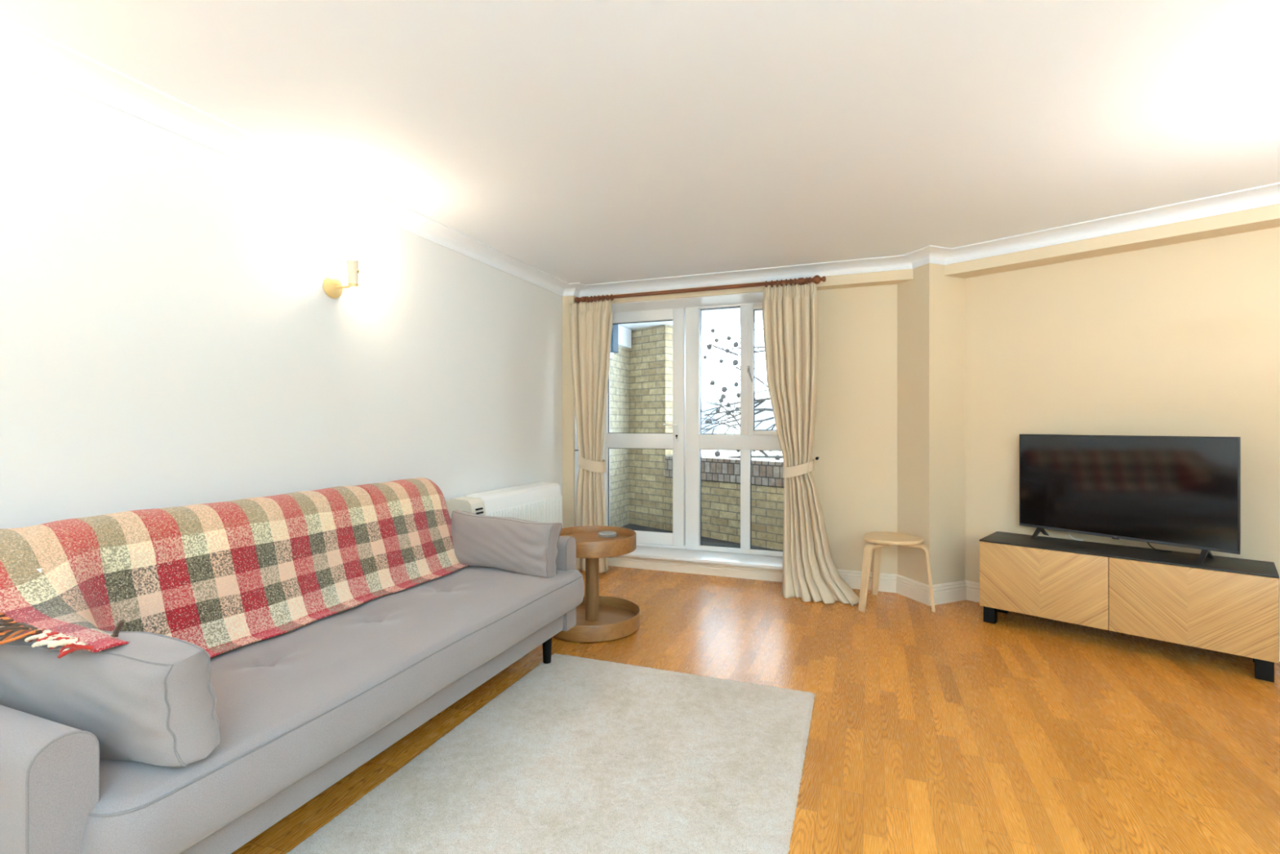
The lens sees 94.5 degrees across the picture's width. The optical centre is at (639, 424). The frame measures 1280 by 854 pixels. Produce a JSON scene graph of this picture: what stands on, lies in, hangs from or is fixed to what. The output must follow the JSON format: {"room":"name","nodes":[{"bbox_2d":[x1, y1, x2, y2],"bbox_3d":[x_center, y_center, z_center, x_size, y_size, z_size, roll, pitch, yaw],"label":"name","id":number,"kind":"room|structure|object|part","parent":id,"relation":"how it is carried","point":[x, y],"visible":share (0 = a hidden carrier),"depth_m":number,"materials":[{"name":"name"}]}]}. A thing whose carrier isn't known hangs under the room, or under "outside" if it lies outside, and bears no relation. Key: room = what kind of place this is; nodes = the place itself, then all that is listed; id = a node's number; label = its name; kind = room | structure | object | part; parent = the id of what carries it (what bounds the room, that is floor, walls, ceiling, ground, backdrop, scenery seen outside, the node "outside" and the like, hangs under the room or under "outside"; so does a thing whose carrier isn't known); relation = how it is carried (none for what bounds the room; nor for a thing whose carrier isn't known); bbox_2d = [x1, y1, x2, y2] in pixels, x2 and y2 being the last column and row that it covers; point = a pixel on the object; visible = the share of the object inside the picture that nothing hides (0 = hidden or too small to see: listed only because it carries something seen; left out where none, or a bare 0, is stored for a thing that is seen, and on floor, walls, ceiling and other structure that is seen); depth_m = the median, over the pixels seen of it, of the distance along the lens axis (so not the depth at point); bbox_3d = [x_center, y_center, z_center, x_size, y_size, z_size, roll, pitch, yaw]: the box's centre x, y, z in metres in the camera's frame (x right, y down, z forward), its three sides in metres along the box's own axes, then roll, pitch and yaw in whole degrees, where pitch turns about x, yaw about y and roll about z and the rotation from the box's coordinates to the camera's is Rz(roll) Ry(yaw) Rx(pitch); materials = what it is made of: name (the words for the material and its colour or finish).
{"room":"living room","nodes":[
{"label":"living room","id":0,"kind":"room"},
{"bbox_2d":[0,60,562,528],"bbox_3d":[-1.814,0.028,1.876,0.100,2.275,7.600,0,0,21],"label":"wall","id":1,"kind":"structure","parent":0,"point":[171,335],"depth_m":2.27,"materials":[{"name":"white paint"}]},
{"bbox_2d":[322,259,359,298],"bbox_3d":[-1.371,-0.674,2.729,0.113,0.182,0.125,0,0,21],"label":"wall lamp","id":2,"kind":"object","parent":1,"relation":"attached to","point":[333,287],"visible":1,"depth_m":2.73,"materials":[{"name":"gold metal"}]},
{"bbox_3d":[-1.415,-0.635,2.735,0.026,0.104,0.104,0,0,21],"label":"wall plate","id":3,"kind":"part","parent":2,"relation":"part of","materials":[{"name":"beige metal"}]},
{"bbox_3d":[-1.372,-0.644,2.740,0.080,0.031,0.024,0,0,-21],"label":"arm","id":4,"kind":"part","parent":2,"relation":"part of","materials":[{"name":"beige metal"}]},
{"bbox_2d":[0,15,1279,297],"bbox_3d":[0.439,-1.076,0.769,4.900,0.068,6.950,0,0,21],"label":"trim","id":5,"kind":"structure","parent":1,"relation":"attached to","point":[21,47],"depth_m":2.89,"materials":[{"name":"white paint"}]},
{"bbox_2d":[562,295,577,528],"bbox_3d":[-0.471,0.028,5.090,0.100,2.275,0.635,0,0,21],"label":"wall","id":6,"kind":"structure","parent":0,"point":[568,406],"depth_m":4.79,"materials":[{"name":"beige paint"}]},
{"bbox_2d":[574,413,579,516],"bbox_3d":[-0.450,0.035,4.999,0.004,2.005,0.430,0,0,21],"label":"trim","id":7,"kind":"structure","parent":6,"relation":"attached to","point":[576,452],"depth_m":4.81,"materials":[{"name":"white paint"}]},
{"bbox_2d":[609,346,628,527],"bbox_3d":[-0.454,0.033,6.394,0.200,2.265,1.950,0,0,21],"label":"wall","id":8,"kind":"structure","parent":0,"point":[619,362],"depth_m":6.71,"materials":[{"name":"brick"}]},
{"bbox_2d":[617,324,631,348],"bbox_3d":[-0.391,-0.992,6.193,0.060,0.214,1.480,0,0,21],"label":"beam","id":9,"kind":"structure","parent":8,"relation":"attached to","point":[624,335],"depth_m":6.68,"materials":[{"name":"white paint"}]},
{"bbox_2d":[0,0,1279,284],"bbox_3d":[0.538,-1.160,1.025,5.100,0.100,7.700,0,0,21],"label":"ceiling","id":10,"kind":"structure","parent":0,"point":[586,142],"depth_m":2.06,"materials":[{"name":"white paint"}]},
{"bbox_2d":[628,324,672,529],"bbox_3d":[0.194,0.033,6.848,0.330,2.265,0.596,0,0,-44],"label":"brick pier","id":11,"kind":"object","parent":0,"point":[651,353],"visible":0.71,"depth_m":6.71,"materials":[{"name":"beige brick"}]},
{"bbox_2d":[617,307,762,330],"bbox_3d":[1.500,-1.180,5.755,4.402,0.150,2.180,0,0,21],"label":"ceiling","id":12,"kind":"structure","parent":0,"point":[722,317],"depth_m":6.29,"materials":[{"name":"white paint"}]},
{"bbox_2d":[620,523,771,549],"bbox_3d":[1.018,1.225,4.824,4.595,0.120,1.496,0,0,44],"label":"floor","id":13,"kind":"structure","parent":0,"point":[704,540],"depth_m":5.93,"materials":[{"name":"grey concrete"}]},
{"bbox_2d":[664,455,784,550],"bbox_3d":[1.294,0.756,5.614,0.251,0.818,2.700,0,0,-44],"label":"parapet","id":14,"kind":"object","parent":13,"relation":"on","point":[720,476],"visible":0.37,"depth_m":5.83,"materials":[{"name":"yellow brick"}]},
{"bbox_3d":[-0.324,0.265,5.749,0.066,1.800,0.066,0,0,21],"label":"drainpipe","id":15,"kind":"object","parent":13,"relation":"on","visible":0},
{"bbox_2d":[609,324,617,359],"bbox_3d":[-0.299,-0.869,5.724,0.145,0.463,0.130,0,0,21],"label":"box","id":16,"kind":"object","parent":15,"relation":"attached to","point":[614,343],"visible":0.27,"depth_m":5.68,"materials":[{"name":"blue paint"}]},
{"bbox_2d":[231,565,1279,853],"bbox_3d":[0.538,1.215,1.025,5.100,0.100,7.700,0,0,21],"label":"floor","id":17,"kind":"structure","parent":0,"point":[948,730],"depth_m":2.31,"materials":[{"name":"brown wood"}]},
{"bbox_2d":[0,497,584,853],"bbox_3d":[-1.059,0.729,2.168,0.930,0.871,2.120,0,0,21],"label":"sofa","id":18,"kind":"object","parent":17,"relation":"on","point":[299,710],"visible":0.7,"depth_m":1.56,"materials":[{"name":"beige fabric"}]},
{"bbox_3d":[-1.436,0.800,1.235,0.805,0.454,0.105,0,0,21],"label":"arm","id":19,"kind":"part","parent":18,"relation":"part of","materials":[{"name":"beige fabric"}]},
{"bbox_2d":[0,630,221,767],"bbox_3d":[-1.227,0.607,1.345,0.630,0.269,0.181,0,0,17],"label":"bolster cushion","id":20,"kind":"object","parent":18,"relation":"on","point":[151,699],"visible":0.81,"depth_m":1.24,"materials":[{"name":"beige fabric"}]},
{"bbox_2d":[0,477,468,657],"bbox_3d":[-1.179,0.487,2.158,0.768,0.438,1.921,0,0,21],"label":"throw blanket","id":21,"kind":"object","parent":18,"relation":"on","point":[219,578],"visible":0.96,"depth_m":1.93,"materials":[{"name":"fabric"}]},
{"bbox_3d":[-0.926,0.801,2.147,0.667,0.182,2.018,0,0,21],"label":"seat mattress","id":22,"kind":"part","parent":18,"relation":"part of","materials":[{"name":"beige fabric"}]},
{"bbox_3d":[-1.080,0.947,2.176,0.775,0.147,1.903,0,0,21],"label":"frame","id":23,"kind":"part","parent":18,"relation":"part of","materials":[{"name":"beige fabric"}]},
{"bbox_2d":[451,510,562,577],"bbox_3d":[-0.682,0.590,2.939,0.631,0.292,0.184,0,0,23],"label":"bolster cushion","id":24,"kind":"object","parent":18,"relation":"on","point":[512,544],"visible":0.93,"depth_m":2.84,"materials":[{"name":"beige fabric"}]},
{"bbox_3d":[-0.449,1.084,2.856,0.048,0.130,0.048,0,0,21],"label":"leg","id":25,"kind":"part","parent":18,"relation":"part of","materials":[{"name":"black metal"}]},
{"bbox_3d":[-0.717,0.796,3.114,0.798,0.462,0.105,0,0,21],"label":"arm","id":26,"kind":"part","parent":18,"relation":"part of","materials":[{"name":"beige fabric"}]},
{"bbox_2d":[445,481,562,528],"bbox_3d":[-0.849,0.794,3.889,0.220,0.742,1.050,0,0,21],"label":"heater","id":27,"kind":"object","parent":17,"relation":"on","point":[540,501],"visible":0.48,"depth_m":3.84,"materials":[{"name":"white metal"}]},
{"bbox_3d":[-0.834,0.744,3.939,0.212,0.642,0.905,0,0,21],"label":"casing","id":28,"kind":"part","parent":27,"relation":"part of","materials":[{"name":"white metal"}]},
{"bbox_2d":[285,653,815,853],"bbox_3d":[-0.183,1.157,1.849,1.273,0.015,1.963,0,0,20],"label":"rug","id":29,"kind":"object","parent":17,"relation":"on","point":[577,755],"visible":1,"depth_m":1.94,"materials":[{"name":"beige carpet"}]},
{"bbox_2d":[553,525,639,642],"bbox_3d":[-0.276,0.897,3.417,0.556,0.536,0.556,0,0,21],"label":"side table","id":30,"kind":"object","parent":17,"relation":"on","point":[598,618],"visible":0.63,"depth_m":3.38,"materials":[{"name":"brown wood"}]},
{"bbox_3d":[-0.276,0.921,3.417,0.078,0.408,0.078,0,0,21],"label":"stem","id":31,"kind":"part","parent":30,"relation":"part of","materials":[{"name":"brown wood"}]},
{"bbox_2d":[553,595,639,642],"bbox_3d":[-0.276,1.115,3.417,0.556,0.088,0.556,0,0,21],"label":"tray","id":32,"kind":"object","parent":30,"relation":"on","point":[615,618],"depth_m":3.34,"materials":[{"name":"brown wood"}]},
{"bbox_2d":[560,525,635,558],"bbox_3d":[-0.276,0.673,3.417,0.510,0.088,0.510,0,0,21],"label":"tray","id":33,"kind":"object","parent":30,"relation":"on","point":[588,545],"depth_m":3.30,"materials":[{"name":"brown wood"}]},
{"bbox_2d":[597,534,616,537],"bbox_3d":[-0.196,0.664,3.541,0.112,0.011,0.112,0,0,21],"label":"coaster","id":34,"kind":"object","parent":30,"relation":"on","point":[615,535],"visible":0.59,"depth_m":3.49,"materials":[{"name":"grey stone"}]},
{"bbox_2d":[597,530,616,536],"bbox_3d":[-0.196,0.652,3.537,0.112,0.011,0.112,0,0,21],"label":"coaster","id":35,"kind":"object","parent":34,"relation":"on","point":[606,533],"visible":1,"depth_m":3.51,"materials":[{"name":"grey stone"}]},
{"bbox_2d":[857,531,935,612],"bbox_3d":[1.648,0.943,3.806,0.450,0.445,0.454,0,0,21],"label":"stool","id":36,"kind":"object","parent":17,"relation":"on","point":[878,540],"visible":1,"depth_m":3.70,"materials":[{"name":"brown wood"}]},
{"bbox_3d":[1.474,0.959,3.728,0.182,0.413,0.184,0,0,21],"label":"leg","id":37,"kind":"part","parent":36,"relation":"part of","materials":[{"name":"brown wood"}]},
{"bbox_3d":[1.609,0.959,3.950,0.054,0.413,0.217,0,0,-2],"label":"leg","id":38,"kind":"part","parent":36,"relation":"part of","materials":[{"name":"brown wood"}]},
{"bbox_3d":[1.624,0.731,3.790,0.352,0.021,0.356,0,0,21],"label":"seat","id":39,"kind":"part","parent":36,"relation":"part of","materials":[{"name":"brown wood"}]},
{"bbox_3d":[1.749,0.959,3.726,0.201,0.413,0.054,0,0,26],"label":"leg","id":40,"kind":"part","parent":36,"relation":"part of","materials":[{"name":"brown wood"}]},
{"bbox_2d":[979,531,1279,682],"bbox_3d":[2.557,0.921,3.193,1.200,0.487,0.385,0,0,45],"label":"tv cabinet","id":41,"kind":"object","parent":17,"relation":"on","point":[1228,605],"visible":1,"depth_m":2.99,"materials":[{"name":"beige wood"}]},
{"bbox_3d":[2.068,1.115,3.490,0.060,0.100,0.060,0,0,45],"label":"leg","id":42,"kind":"part","parent":41,"relation":"part of","materials":[{"name":"black metal"}]},
{"bbox_3d":[2.255,1.115,3.678,0.060,0.100,0.060,0,0,45],"label":"leg","id":43,"kind":"part","parent":41,"relation":"part of","materials":[{"name":"black metal"}]},
{"bbox_3d":[2.214,0.876,3.273,0.597,0.377,0.017,0,0,45],"label":"door","id":44,"kind":"part","parent":41,"relation":"part of","materials":[{"name":"brown wood"}]},
{"bbox_3d":[2.557,0.682,3.193,1.200,0.008,0.385,0,0,45],"label":"panel","id":45,"kind":"part","parent":41,"relation":"part of","materials":[{"name":"black wood"}]},
{"bbox_2d":[1019,434,1240,563],"bbox_3d":[2.615,0.369,3.246,0.210,0.618,0.976,0,0,-33],"label":"television","id":46,"kind":"object","parent":41,"relation":"on","point":[1175,491],"visible":1,"depth_m":3.16,"materials":[{"name":"black plastic"}]},
{"bbox_2d":[1146,542,1172,552],"bbox_3d":[2.753,0.632,3.146,0.119,0.086,0.012,0,0,26],"label":"cable","id":47,"kind":"object","parent":46,"relation":"hanging from","point":[1147,542],"visible":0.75,"depth_m":3.14,"materials":[{"name":"black plastic"}]},
{"bbox_3d":[2.641,0.876,2.852,0.597,0.377,0.017,0,0,45],"label":"door","id":48,"kind":"part","parent":41,"relation":"part of","materials":[{"name":"brown wood"}]},
{"bbox_3d":[2.860,1.115,2.708,0.060,0.100,0.060,0,0,45],"label":"leg","id":49,"kind":"part","parent":41,"relation":"part of","materials":[{"name":"black metal"}]},
{"bbox_2d":[811,284,897,573],"bbox_3d":[0.762,0.096,4.673,2.500,2.139,0.330,0,0,21],"label":"wall","id":50,"kind":"structure","parent":0,"point":[855,473],"depth_m":4.20,"materials":[{"name":"beige paint"}]},
{"bbox_2d":[611,291,763,312],"bbox_3d":[0.397,-0.971,4.718,1.784,0.005,0.348,0,0,21],"label":"trim","id":51,"kind":"structure","parent":50,"relation":"attached to","point":[752,297],"depth_m":4.70,"materials":[{"name":"white plastic"}]},
{"bbox_2d":[608,555,782,582],"bbox_3d":[0.363,1.118,4.640,1.780,0.094,0.018,0,0,21],"label":"baseboard","id":52,"kind":"structure","parent":50,"relation":"attached to","point":[718,570],"depth_m":4.60,"materials":[{"name":"beige"}]},
{"bbox_2d":[574,275,826,302],"bbox_3d":[0.393,-1.000,4.439,1.924,0.062,0.131,0,0,21],"label":"pole","id":53,"kind":"object","parent":50,"relation":"attached to","point":[816,279],"visible":0.94,"depth_m":4.35,"materials":[{"name":"brown wood"}]},
{"bbox_2d":[568,293,613,573],"bbox_3d":[-0.389,0.065,4.678,0.377,2.175,0.139,0,0,23],"label":"curtain","id":54,"kind":"object","parent":53,"relation":"hanging from","point":[590,322],"visible":0.84,"depth_m":4.64,"materials":[{"name":"beige fabric"}]},
{"bbox_2d":[762,276,859,605],"bbox_3d":[1.158,0.070,4.020,0.462,2.184,0.618,0,0,-22],"label":"curtain","id":55,"kind":"object","parent":53,"relation":"hanging from","point":[789,313],"visible":1,"depth_m":4.05,"materials":[{"name":"beige fabric"}]},
{"bbox_2d":[620,545,782,569],"bbox_3d":[0.411,1.051,4.735,1.799,0.026,0.325,0,0,21],"label":"trim","id":56,"kind":"structure","parent":50,"relation":"attached to","point":[646,552],"depth_m":4.64,"materials":[{"name":"white plastic"}]},
{"bbox_2d":[635,302,782,556],"bbox_3d":[0.434,0.002,4.894,1.840,2.073,0.132,0,0,21],"label":"window","id":57,"kind":"structure","parent":50,"relation":"in","point":[749,439],"depth_m":4.79,"materials":[{"name":"white plastic"}]},
{"bbox_2d":[602,307,685,546],"bbox_3d":[-0.007,0.011,5.050,0.791,2.002,0.127,0,0,21],"label":"door","id":58,"kind":"structure","parent":57,"relation":"attached to","point":[676,440],"depth_m":4.94,"materials":[{"name":"white plastic"}]},
{"bbox_3d":[0.256,0.055,4.913,0.116,0.180,0.060,0,0,21],"label":"lever handle","id":59,"kind":"part","parent":58,"relation":"part of","materials":[{"name":"white plastic"}]},
{"bbox_3d":[0.871,-0.399,4.679,0.051,0.132,0.044,0,0,21],"label":"casement handle","id":60,"kind":"part","parent":57,"relation":"part of","materials":[{"name":"silver metal"}]},
{"bbox_3d":[1.058,-0.434,4.664,0.410,1.038,0.063,0,0,21],"label":"casement sash","id":61,"kind":"part","parent":57,"relation":"part of","materials":[{"name":"white plastic"}]},
{"bbox_2d":[578,268,913,303],"bbox_3d":[0.741,-1.042,4.617,2.502,0.136,0.450,0,0,21],"label":"trim","id":62,"kind":"structure","parent":50,"relation":"attached to","point":[892,277],"depth_m":4.17,"materials":[{"name":"beige paint"}]},
{"bbox_2d":[897,262,964,585],"bbox_3d":[2.040,0.028,4.129,0.411,2.275,0.708,0,0,31],"label":"wall pillar","id":63,"kind":"structure","parent":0,"point":[931,305],"depth_m":3.90,"materials":[{"name":"beige paint"}]},
{"bbox_2d":[964,226,1279,635],"bbox_3d":[3.065,0.028,3.364,0.495,2.275,2.301,0,0,-44],"label":"wall","id":64,"kind":"structure","parent":0,"point":[1183,339],"depth_m":3.34,"materials":[{"name":"beige paint"}]},
{"bbox_2d":[836,568,1279,662],"bbox_3d":[2.526,1.103,3.458,3.164,0.125,0.320,0,0,38],"label":"baseboard","id":65,"kind":"structure","parent":64,"relation":"attached to","point":[945,593],"depth_m":3.92,"materials":[{"name":"beige"}]},
{"bbox_2d":[944,203,1279,278],"bbox_3d":[2.864,-1.042,3.086,0.180,0.136,2.339,0,0,-44],"label":"ceiling beam","id":66,"kind":"structure","parent":64,"relation":"attached to","point":[1268,216],"depth_m":3.23,"materials":[{"name":"beige paint"}]},
{"label":"outside","id":67,"kind":"structure","parent":0,"visible":0},
{"bbox_3d":[6.361,4.265,22.999,50.000,0.200,32.500,0,0,21],"label":"street","id":68,"kind":"object","parent":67,"visible":0},
{"bbox_2d":[627,391,782,524],"bbox_3d":[2.586,1.465,25.074,9.000,5.400,4.045,0,0,29],"label":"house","id":69,"kind":"structure","parent":68,"relation":"on","point":[730,396],"depth_m":22.34,"materials":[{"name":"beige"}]},
{"bbox_3d":[2.569,-0.185,22.778,0.840,1.340,0.014,0,0,29],"label":"pane","id":70,"kind":"part","parent":69,"relation":"part of","materials":[{"name":"clear glass"}]},
{"bbox_3d":[4.493,-0.185,21.710,0.840,1.340,0.014,0,0,29],"label":"pane","id":71,"kind":"part","parent":69,"relation":"part of","materials":[{"name":"clear glass"}]},
{"bbox_2d":[701,328,782,460],"bbox_3d":[1.584,-0.332,9.454,3.209,9.009,2.760,0,0,-26],"label":"plane tree","id":72,"kind":"object","parent":68,"relation":"on","point":[724,388],"visible":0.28,"depth_m":9.58,"materials":[{"name":"black plant"}]}
]}

